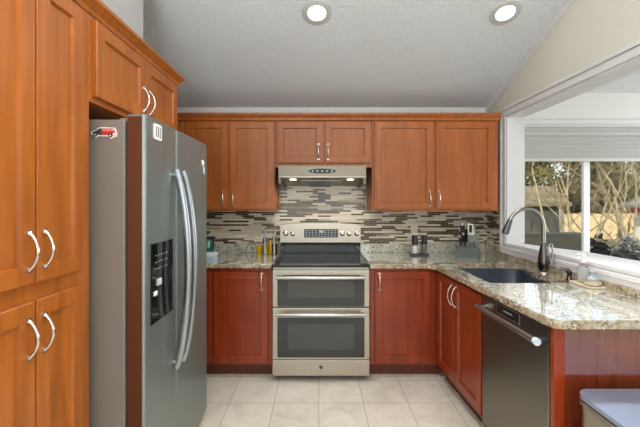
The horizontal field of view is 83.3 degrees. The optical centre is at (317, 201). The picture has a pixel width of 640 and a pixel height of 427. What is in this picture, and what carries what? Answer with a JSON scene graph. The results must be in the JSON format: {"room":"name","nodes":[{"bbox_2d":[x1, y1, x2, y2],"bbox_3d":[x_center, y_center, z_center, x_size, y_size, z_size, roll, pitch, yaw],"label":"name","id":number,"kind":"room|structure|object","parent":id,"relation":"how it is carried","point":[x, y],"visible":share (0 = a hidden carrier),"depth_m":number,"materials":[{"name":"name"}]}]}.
{"room":"kitchen","nodes":[
{"label":"kitchen","id":0,"kind":"room"},
{"bbox_2d":[75,0,142,52],"bbox_3d":[-1.285,-1.463,1.180,0.570,1.221,1.760,0,0,0],"label":"wall","id":1,"kind":"structure","parent":0,"point":[130,12],"depth_m":1.92,"materials":[{"name":"grey paint"}]},
{"bbox_2d":[197,367,484,426],"bbox_3d":[1.840,1.458,0.250,7.120,0.100,7.900,0,0,0],"label":"floor","id":2,"kind":"structure","parent":0,"point":[233,400],"depth_m":2.53,"materials":[{"name":"tile"}]},
{"bbox_2d":[0,0,88,426],"bbox_3d":[-1.224,0.318,1.029,0.682,2.180,0.898,0,0,0],"label":"pantry cabinet","id":3,"kind":"object","parent":2,"relation":"on","point":[44,44],"visible":1,"depth_m":1.21,"materials":[{"name":"brown wood"}]},
{"bbox_2d":[89,114,206,426],"bbox_3d":[-1.067,0.520,1.937,0.866,1.776,0.846,0,0,0],"label":"refrigerator","id":4,"kind":"object","parent":2,"relation":"on","point":[148,195],"visible":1,"depth_m":1.53,"materials":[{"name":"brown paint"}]},
{"bbox_2d":[91,127,116,138],"bbox_3d":[-0.901,-0.288,1.516,0.109,0.049,0.007,0,0,0],"label":"magnet","id":5,"kind":"object","parent":4,"relation":"attached to","point":[109,132],"visible":1,"depth_m":1.51,"materials":[{"name":"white plastic"}]},
{"bbox_2d":[153,123,161,140],"bbox_3d":[-0.724,-0.312,1.624,0.010,0.070,0.072,0,0,0],"label":"magnet","id":6,"kind":"object","parent":4,"relation":"attached to","point":[157,129],"visible":1,"depth_m":1.61,"materials":[{"name":"white plastic"}]},
{"bbox_2d":[156,126,160,138],"bbox_3d":[-0.720,-0.312,1.624,0.001,0.050,0.052,0,0,0],"label":"print","id":7,"kind":"object","parent":6,"relation":"attached to","point":[158,128],"depth_m":1.62,"materials":[{"name":"grey"}]},
{"bbox_2d":[207,267,272,373],"bbox_3d":[-0.966,0.969,3.176,1.199,0.878,0.705,0,0,0],"label":"base cabinet","id":8,"kind":"object","parent":2,"relation":"on","point":[239,300],"visible":0.48,"depth_m":2.87,"materials":[{"name":"red wood"}]},
{"bbox_2d":[207,243,280,267],"bbox_3d":[-0.967,0.469,3.187,1.202,0.121,0.683,0,0,0],"label":"countertop","id":9,"kind":"structure","parent":8,"relation":"on","point":[230,255],"depth_m":3.18,"materials":[{"name":"stone"}]},
{"bbox_2d":[207,238,213,251],"bbox_3d":[-1.083,0.416,3.345,0.235,0.155,0.110,0,0,0],"label":"smart display","id":10,"kind":"object","parent":9,"relation":"on","point":[210,241],"visible":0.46,"depth_m":3.33,"materials":[{"name":"black plastic"}]},
{"bbox_2d":[207,252,217,261],"bbox_3d":[-0.936,0.461,3.002,0.174,0.066,0.121,0,0,0],"label":"box","id":11,"kind":"object","parent":9,"relation":"on","point":[211,256],"visible":0.44,"depth_m":2.94,"materials":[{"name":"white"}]},
{"bbox_2d":[256,244,261,253],"bbox_3d":[-0.556,0.452,3.410,0.056,0.085,0.055,0,0,0],"label":"oil bottle","id":12,"kind":"object","parent":9,"relation":"on","point":[258,247],"visible":0.97,"depth_m":3.39,"materials":[{"name":"yellow glass"}]},
{"bbox_2d":[262,228,267,254],"bbox_3d":[-0.492,0.367,3.359,0.054,0.254,0.056,0,0,0],"label":"oil cruet","id":13,"kind":"object","parent":9,"relation":"on","point":[265,239],"visible":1,"depth_m":3.34,"materials":[{"name":"clear glass"}]},
{"bbox_2d":[268,240,271,253],"bbox_3d":[-0.449,0.431,3.430,0.060,0.125,0.059,0,0,0],"label":"oil bottle","id":14,"kind":"object","parent":9,"relation":"on","point":[270,241],"visible":0.62,"depth_m":3.40,"materials":[{"name":"yellow glass"}]},
{"bbox_2d":[272,227,276,254],"bbox_3d":[-0.405,0.367,3.359,0.054,0.254,0.056,0,0,0],"label":"oil cruet","id":15,"kind":"object","parent":9,"relation":"on","point":[274,239],"visible":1,"depth_m":3.34,"materials":[{"name":"clear glass"}]},
{"bbox_2d":[272,223,369,375],"bbox_3d":[0.023,0.806,3.119,0.762,1.204,0.782,0,0,0],"label":"range","id":16,"kind":"object","parent":2,"relation":"on","point":[320,273],"visible":1,"depth_m":2.80,"materials":[{"name":"silver metal"}]},
{"bbox_2d":[272,253,369,266],"bbox_3d":[0.023,0.501,3.109,0.762,0.022,0.642,0,0,0],"label":"cooktop","id":17,"kind":"object","parent":16,"relation":"in","point":[283,259],"depth_m":2.99,"materials":[{"name":"black glass"}]},
{"bbox_2d":[306,230,335,236],"bbox_3d":[0.024,0.302,3.407,0.284,0.060,0.001,0,0,0],"label":"control panel","id":18,"kind":"object","parent":16,"relation":"attached to","point":[309,233],"depth_m":3.41,"materials":[{"name":"grey"}]},
{"bbox_2d":[369,268,438,373],"bbox_3d":[1.034,0.969,3.176,1.243,0.878,0.705,0,0,0],"label":"base cabinet","id":19,"kind":"object","parent":2,"relation":"on","point":[402,301],"visible":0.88,"depth_m":2.87,"materials":[{"name":"red wood"}]},
{"bbox_2d":[360,243,639,328],"bbox_3d":[1.035,0.469,2.509,1.246,0.121,2.038,0,0,0],"label":"countertop","id":20,"kind":"structure","parent":19,"relation":"on","point":[558,304],"depth_m":2.02,"materials":[{"name":"stone"}]},
{"bbox_2d":[409,238,428,255],"bbox_3d":[0.930,0.416,3.310,0.164,0.156,0.080,0,0,0],"label":"stand","id":21,"kind":"object","parent":20,"relation":"on","point":[418,253],"visible":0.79,"depth_m":3.27,"materials":[{"name":"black metal"}]},
{"bbox_2d":[412,235,417,253],"bbox_3d":[0.888,0.393,3.305,0.054,0.166,0.054,0,0,0],"label":"grinder","id":22,"kind":"object","parent":21,"relation":"on","point":[414,237],"visible":1,"depth_m":3.29,"materials":[{"name":"white"}]},
{"bbox_2d":[421,235,426,253],"bbox_3d":[0.974,0.393,3.305,0.054,0.166,0.054,0,0,0],"label":"grinder","id":23,"kind":"object","parent":21,"relation":"on","point":[423,237],"visible":1,"depth_m":3.28,"materials":[{"name":"brown glass"}]},
{"bbox_2d":[457,224,479,257],"bbox_3d":[1.349,0.345,3.227,0.183,0.298,0.130,0,0,29],"label":"knife block","id":24,"kind":"object","parent":20,"relation":"on","point":[468,252],"visible":0.98,"depth_m":3.17,"materials":[{"name":"grey"}]},
{"bbox_2d":[460,223,463,241],"bbox_3d":[1.312,0.299,3.270,0.043,0.207,0.030,0,0,29],"label":"knife","id":25,"kind":"object","parent":24,"relation":"on","point":[461,224],"visible":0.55,"depth_m":3.26,"materials":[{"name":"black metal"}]},
{"bbox_2d":[462,232,465,246],"bbox_3d":[1.307,0.340,3.219,0.044,0.128,0.027,0,0,-8],"label":"knife","id":26,"kind":"object","parent":24,"relation":"on","point":[463,233],"visible":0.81,"depth_m":3.21,"materials":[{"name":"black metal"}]},
{"bbox_2d":[464,226,467,241],"bbox_3d":[1.340,0.314,3.254,0.036,0.177,0.030,0,0,29],"label":"knife","id":27,"kind":"object","parent":24,"relation":"on","point":[465,227],"visible":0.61,"depth_m":3.25,"materials":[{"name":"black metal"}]},
{"bbox_2d":[459,268,550,282],"bbox_3d":[1.312,0.615,2.520,0.549,0.170,0.694,0,0,0],"label":"sink","id":28,"kind":"object","parent":20,"relation":"in","point":[491,275],"visible":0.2,"depth_m":2.84,"materials":[{"name":"grey"}]},
{"bbox_2d":[502,207,553,273],"bbox_3d":[1.438,0.266,2.480,0.343,0.456,0.072,0,0,0],"label":"faucet","id":29,"kind":"object","parent":20,"relation":"on","point":[543,262],"visible":1,"depth_m":2.47,"materials":[{"name":"grey metal"}]},
{"bbox_2d":[554,267,572,279],"bbox_3d":[1.554,0.456,2.281,0.106,0.077,0.039,0,0,20],"label":"soap pump","id":30,"kind":"object","parent":20,"relation":"on","point":[568,271],"visible":0.97,"depth_m":2.27,"materials":[{"name":"silver metal"}]},
{"bbox_2d":[569,280,605,288],"bbox_3d":[1.575,0.487,2.110,0.094,0.012,0.180,0,0,0],"label":"soap tray","id":31,"kind":"object","parent":20,"relation":"on","point":[575,282],"visible":0.71,"depth_m":2.07,"materials":[{"name":"beige ceramic"}]},
{"bbox_2d":[576,253,588,282],"bbox_3d":[1.587,0.397,2.159,0.066,0.173,0.054,0,0,-37],"label":"soap bottle","id":32,"kind":"object","parent":31,"relation":"on","point":[583,270],"visible":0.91,"depth_m":2.15,"materials":[{"name":"clear plastic"}]},
{"bbox_2d":[583,280,601,286],"bbox_3d":[1.575,0.472,2.066,0.086,0.022,0.086,0,0,0],"label":"soap dish","id":33,"kind":"object","parent":31,"relation":"on","point":[584,281],"visible":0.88,"depth_m":2.04,"materials":[{"name":"beige ceramic"}]},
{"bbox_2d":[586,270,598,283],"bbox_3d":[1.575,0.434,2.066,0.062,0.080,0.062,0,0,0],"label":"dish brush","id":34,"kind":"object","parent":33,"relation":"in","point":[591,278],"visible":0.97,"depth_m":2.05,"materials":[{"name":"beige plastic"}]},
{"bbox_2d":[437,271,485,426],"bbox_3d":[1.269,0.969,2.520,0.705,0.878,0.730,0,0,-3],"label":"base cabinet","id":35,"kind":"object","parent":2,"relation":"on","point":[459,323],"visible":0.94,"depth_m":2.43,"materials":[{"name":"red wood"}]},
{"bbox_2d":[474,293,549,426],"bbox_3d":[1.253,0.972,1.855,0.670,0.872,0.580,0,0,-3],"label":"dishwasher","id":36,"kind":"object","parent":2,"relation":"on","point":[515,346],"visible":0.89,"depth_m":1.82,"materials":[{"name":"grey metal"}]},
{"bbox_2d":[550,327,639,426],"bbox_3d":[1.321,0.969,1.520,0.667,0.878,0.024,0,0,0],"label":"end panel","id":37,"kind":"object","parent":2,"relation":"on","point":[580,359],"visible":0.65,"depth_m":1.52,"materials":[{"name":"red wood"}]},
{"bbox_2d":[580,389,639,426],"bbox_3d":[1.255,1.083,1.219,0.450,0.650,0.478,0,0,0],"label":"trash can","id":38,"kind":"object","parent":2,"relation":"on","point":[600,407],"visible":1,"depth_m":1.35,"materials":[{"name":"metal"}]},
{"bbox_2d":[142,0,565,106],"bbox_3d":[0.045,-1.576,-0.010,3.530,1.452,7.380,0,0,0],"label":"ceiling","id":39,"kind":"structure","parent":0,"point":[228,53],"depth_m":2.77,"materials":[{"name":"white paint"}]},
{"bbox_2d":[302,0,331,24],"bbox_3d":[-0.008,-1.288,2.462,0.204,0.076,0.193,0,0,-5],"label":"ceiling light","id":40,"kind":"object","parent":39,"relation":"attached to","point":[313,12],"visible":1,"depth_m":2.45,"materials":[{"name":"grey"}]},
{"bbox_2d":[489,0,521,24],"bbox_3d":[1.280,-1.288,2.462,0.204,0.076,0.193,0,0,5],"label":"ceiling light","id":41,"kind":"object","parent":39,"relation":"attached to","point":[505,12],"visible":1,"depth_m":2.45,"materials":[{"name":"grey plastic"}]},
{"bbox_2d":[366,171,366,208],"bbox_3d":[-0.030,0.183,3.605,3.380,2.450,0.150,0,0,0],"label":"wall","id":42,"kind":"structure","parent":0,"point":[366,171],"depth_m":3.53,"materials":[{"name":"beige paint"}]},
{"bbox_2d":[177,121,278,210],"bbox_3d":[-0.972,-0.312,3.321,1.187,0.790,0.415,0,0,0],"label":"upper cabinet","id":43,"kind":"object","parent":42,"relation":"attached to","point":[242,174],"visible":0.67,"depth_m":3.16,"materials":[{"name":"brown wood"}]},
{"bbox_2d":[177,113,501,121],"bbox_3d":[0.018,-0.740,3.312,3.165,0.064,0.365,0,0,0],"label":"trim","id":44,"kind":"structure","parent":43,"relation":"on","point":[180,116],"depth_m":3.14,"materials":[{"name":"brown wood"}]},
{"bbox_2d":[275,121,371,170],"bbox_3d":[0.049,-0.503,3.315,0.851,0.407,0.403,0,0,0],"label":"upper cabinet","id":45,"kind":"object","parent":42,"relation":"attached to","point":[297,143],"visible":0.96,"depth_m":3.16,"materials":[{"name":"brown wood"}]},
{"bbox_2d":[278,166,365,187],"bbox_3d":[0.036,-0.213,3.267,0.744,0.172,0.498,0,0,0],"label":"range hood","id":46,"kind":"object","parent":45,"relation":"attached to","point":[288,175],"visible":1,"depth_m":3.03,"materials":[{"name":"silver metal"}]},
{"bbox_2d":[177,107,485,112],"bbox_3d":[0.045,-0.879,3.515,3.230,0.071,0.030,0,0,0],"label":"trim","id":47,"kind":"structure","parent":42,"relation":"attached to","point":[179,109],"depth_m":3.50,"materials":[{"name":"white paint"}]},
{"bbox_2d":[207,184,486,252],"bbox_3d":[0.039,0.108,3.524,3.218,0.840,0.012,0,0,0],"label":"backsplash","id":48,"kind":"structure","parent":42,"relation":"attached to","point":[297,204],"depth_m":3.52,"materials":[{"name":"tile"}]},
{"bbox_2d":[411,224,417,235],"bbox_3d":[0.940,0.285,3.499,0.070,0.135,0.038,0,0,0],"label":"wall outlet","id":49,"kind":"object","parent":48,"relation":"attached to","point":[414,227],"visible":0.69,"depth_m":3.51,"materials":[{"name":"beige plastic"}]},
{"bbox_2d":[367,121,497,210],"bbox_3d":[1.029,-0.312,3.315,1.108,0.790,0.403,0,0,0],"label":"upper cabinet","id":50,"kind":"object","parent":42,"relation":"attached to","point":[417,165],"visible":0.98,"depth_m":3.16,"materials":[{"name":"brown wood"}]},
{"bbox_2d":[487,0,639,246],"bbox_3d":[1.735,-0.387,0.250,0.150,3.590,7.600,0,0,0],"label":"wall","id":51,"kind":"structure","parent":0,"point":[589,31],"depth_m":2.29,"materials":[{"name":"beige paint"}]},
{"bbox_2d":[487,210,499,245],"bbox_3d":[1.654,0.243,3.389,0.012,0.330,0.282,0,0,0],"label":"backsplash","id":52,"kind":"structure","parent":51,"relation":"attached to","point":[492,216],"depth_m":3.38,"materials":[{"name":"tile"}]},
{"bbox_2d":[486,0,575,112],"bbox_3d":[1.645,-1.523,1.750,0.030,1.317,3.500,0,0,0],"label":"trim","id":53,"kind":"structure","parent":51,"relation":"attached to","point":[567,4],"depth_m":2.74,"materials":[{"name":"white paint"}]},
{"bbox_2d":[499,39,639,245],"bbox_3d":[1.647,-0.216,2.035,0.026,1.225,2.424,0,0,0],"label":"trim","id":54,"kind":"structure","parent":51,"relation":"attached to","point":[630,51],"depth_m":2.59,"materials":[{"name":"white paint"}]},
{"bbox_2d":[500,243,639,289],"bbox_3d":[1.848,0.435,2.035,0.424,0.146,2.424,0,0,0],"label":"trim","id":55,"kind":"structure","parent":51,"relation":"attached to","point":[622,271],"depth_m":2.27,"materials":[{"name":"white plastic"}]},
{"bbox_2d":[506,56,639,242],"bbox_3d":[1.736,-0.195,2.035,0.155,1.114,2.270,0,0,0],"label":"trim","id":56,"kind":"structure","parent":51,"relation":"attached to","point":[515,122],"depth_m":3.16,"materials":[{"name":"white paint"}]},
{"bbox_2d":[525,93,639,119],"bbox_3d":[3.580,0.033,4.125,3.540,2.750,0.150,0,0,0],"label":"wall","id":57,"kind":"structure","parent":0,"point":[585,106],"depth_m":4.05,"materials":[{"name":"white paint"}]},
{"bbox_2d":[525,127,639,161],"bbox_3d":[3.360,-0.635,4.022,2.440,0.377,0.065,0,0,0],"label":"window shade","id":58,"kind":"object","parent":57,"relation":"attached to","point":[542,144],"visible":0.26,"depth_m":4.00,"materials":[{"name":"grey fabric"}]},
{"bbox_2d":[525,120,639,126],"bbox_3d":[3.360,-0.029,4.037,2.620,1.775,0.026,0,0,0],"label":"trim","id":59,"kind":"structure","parent":57,"relation":"attached to","point":[528,123],"depth_m":4.02,"materials":[{"name":"white paint"}]},
{"bbox_2d":[581,162,589,251],"bbox_3d":[3.360,-0.022,4.112,2.480,1.620,0.035,0,0,0],"label":"window","id":60,"kind":"structure","parent":57,"relation":"in","point":[585,166],"depth_m":4.09,"materials":[{"name":"white plastic"}]},
{"bbox_2d":[585,70,639,92],"bbox_3d":[3.580,-1.282,2.175,3.540,0.120,4.050,0,0,0],"label":"ceiling","id":61,"kind":"structure","parent":0,"point":[630,83],"depth_m":3.83,"materials":[{"name":"white paint"}]},
{"bbox_3d":[-1.645,-0.387,-0.010,0.150,3.590,7.080,0,0,0],"label":"wall","id":62,"kind":"structure","parent":0,"visible":0},
{"bbox_2d":[89,14,176,129],"bbox_3d":[-1.224,-0.592,1.940,0.682,0.360,0.921,0,0,0],"label":"upper cabinet","id":63,"kind":"object","parent":62,"relation":"attached to","point":[122,83],"visible":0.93,"depth_m":1.72,"materials":[{"name":"brown wood"}]},
{"bbox_2d":[73,0,184,85],"bbox_3d":[-1.232,-0.802,1.470,0.665,0.060,1.941,0,0,0],"label":"trim","id":64,"kind":"structure","parent":63,"relation":"on","point":[97,9],"depth_m":1.74,"materials":[{"name":"brown wood"}]},
{"label":"outside","id":65,"kind":"structure","parent":0,"visible":0},
{"bbox_2d":[597,239,631,250],"bbox_3d":[25.000,2.508,37.150,70.000,0.200,65.700,0,0,0],"label":"ground","id":66,"kind":"structure","parent":65,"point":[608,241],"depth_m":21.14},
{"bbox_2d":[525,186,571,231],"bbox_3d":[7.075,0.883,15.000,5.350,3.050,2.400,0,0,0],"label":"garden shed","id":67,"kind":"object","parent":66,"relation":"on","point":[532,221],"visible":0.21,"depth_m":14.00,"materials":[{"name":"grey paint"}]},
{"bbox_2d":[524,232,580,250],"bbox_3d":[3.350,1.513,7.125,3.720,1.790,0.270,0,0,0],"label":"wall","id":68,"kind":"structure","parent":66,"relation":"on","point":[562,240],"depth_m":7.00,"materials":[{"name":"grey"}]},
{"bbox_2d":[525,162,601,212],"bbox_3d":[19.302,-1.632,29.696,8.223,8.585,5.586,0,0,14],"label":"leafy tree","id":69,"kind":"object","parent":66,"relation":"on","point":[537,176],"visible":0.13,"depth_m":29.34,"materials":[{"name":"green plant"}]},
{"bbox_2d":[525,162,639,247],"bbox_3d":[9.040,-1.476,11.755,5.592,7.802,5.771,0,0,36],"label":"bare tree","id":70,"kind":"object","parent":66,"relation":"on","point":[598,231],"visible":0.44,"depth_m":11.80,"materials":[{"name":"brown plant"}]},
{"bbox_2d":[531,162,638,247],"bbox_3d":[7.656,-1.710,10.742,4.825,8.266,4.845,0,0,-39],"label":"bare tree","id":71,"kind":"object","parent":66,"relation":"on","point":[569,163],"visible":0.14,"depth_m":10.62,"materials":[{"name":"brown plant"}]},
{"bbox_2d":[535,162,639,251],"bbox_3d":[9.925,-0.911,10.641,6.143,6.650,4.322,0,0,32],"label":"bare tree","id":72,"kind":"object","parent":66,"relation":"on","point":[618,214],"visible":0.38,"depth_m":10.99,"materials":[{"name":"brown plant"}]},
{"bbox_2d":[557,162,628,213],"bbox_3d":[18.640,-1.018,25.204,4.864,7.310,4.675,0,0,31],"label":"leafy tree","id":73,"kind":"object","parent":66,"relation":"on","point":[574,195],"visible":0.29,"depth_m":24.50,"materials":[{"name":"green plant"}]},
{"bbox_2d":[546,162,639,254],"bbox_3d":[13.133,-2.373,14.850,7.372,9.595,7.158,0,0,45],"label":"bare tree","id":74,"kind":"object","parent":66,"relation":"on","point":[619,230],"visible":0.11,"depth_m":14.88,"materials":[{"name":"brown plant"}]},
{"bbox_2d":[558,162,639,213],"bbox_3d":[20.990,-1.323,27.204,7.426,8.031,6.153,0,0,25],"label":"leafy tree","id":75,"kind":"object","parent":66,"relation":"on","point":[630,176],"visible":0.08,"depth_m":25.70,"materials":[{"name":"green plant"}]},
{"bbox_2d":[565,214,633,238],"bbox_3d":[18.918,1.588,23.040,25.836,1.640,0.080,0,0,0],"label":"fence","id":76,"kind":"object","parent":66,"relation":"on","point":[607,227],"visible":0.09,"depth_m":23.00,"materials":[{"name":"brown wood"}]},
{"bbox_2d":[590,233,615,256],"bbox_3d":[4.970,1.484,6.361,0.885,1.857,0.760,0,0,0],"label":"shrub","id":77,"kind":"object","parent":66,"relation":"on","point":[598,247],"visible":0.04,"depth_m":6.27,"materials":[{"name":"green plant"}]},
{"bbox_2d":[608,234,639,260],"bbox_3d":[5.660,1.488,6.586,0.861,1.849,0.788,0,0,0],"label":"shrub","id":78,"kind":"object","parent":66,"relation":"on","point":[627,254],"visible":0.14,"depth_m":6.43,"materials":[{"name":"green plant"}]},
{"bbox_2d":[615,162,639,183],"bbox_3d":[14.178,-1.703,15.026,5.783,8.254,6.591,0,0,21],"label":"bare tree","id":79,"kind":"object","parent":66,"relation":"on","point":[615,162],"visible":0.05,"depth_m":15.07,"materials":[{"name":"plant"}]},
{"bbox_2d":[619,196,639,252],"bbox_3d":[13.800,0.853,13.300,4.200,3.110,1.400,0,0,0],"label":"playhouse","id":80,"kind":"object","parent":66,"relation":"on","point":[632,209],"visible":0.43,"depth_m":13.65,"materials":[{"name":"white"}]},
{"bbox_2d":[623,162,639,198],"bbox_3d":[25.799,-1.331,26.914,7.595,8.006,5.774,0,0,14],"label":"leafy tree","id":81,"kind":"object","parent":66,"relation":"on","point":[627,162],"visible":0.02,"depth_m":27.64,"materials":[{"name":"green plant"}]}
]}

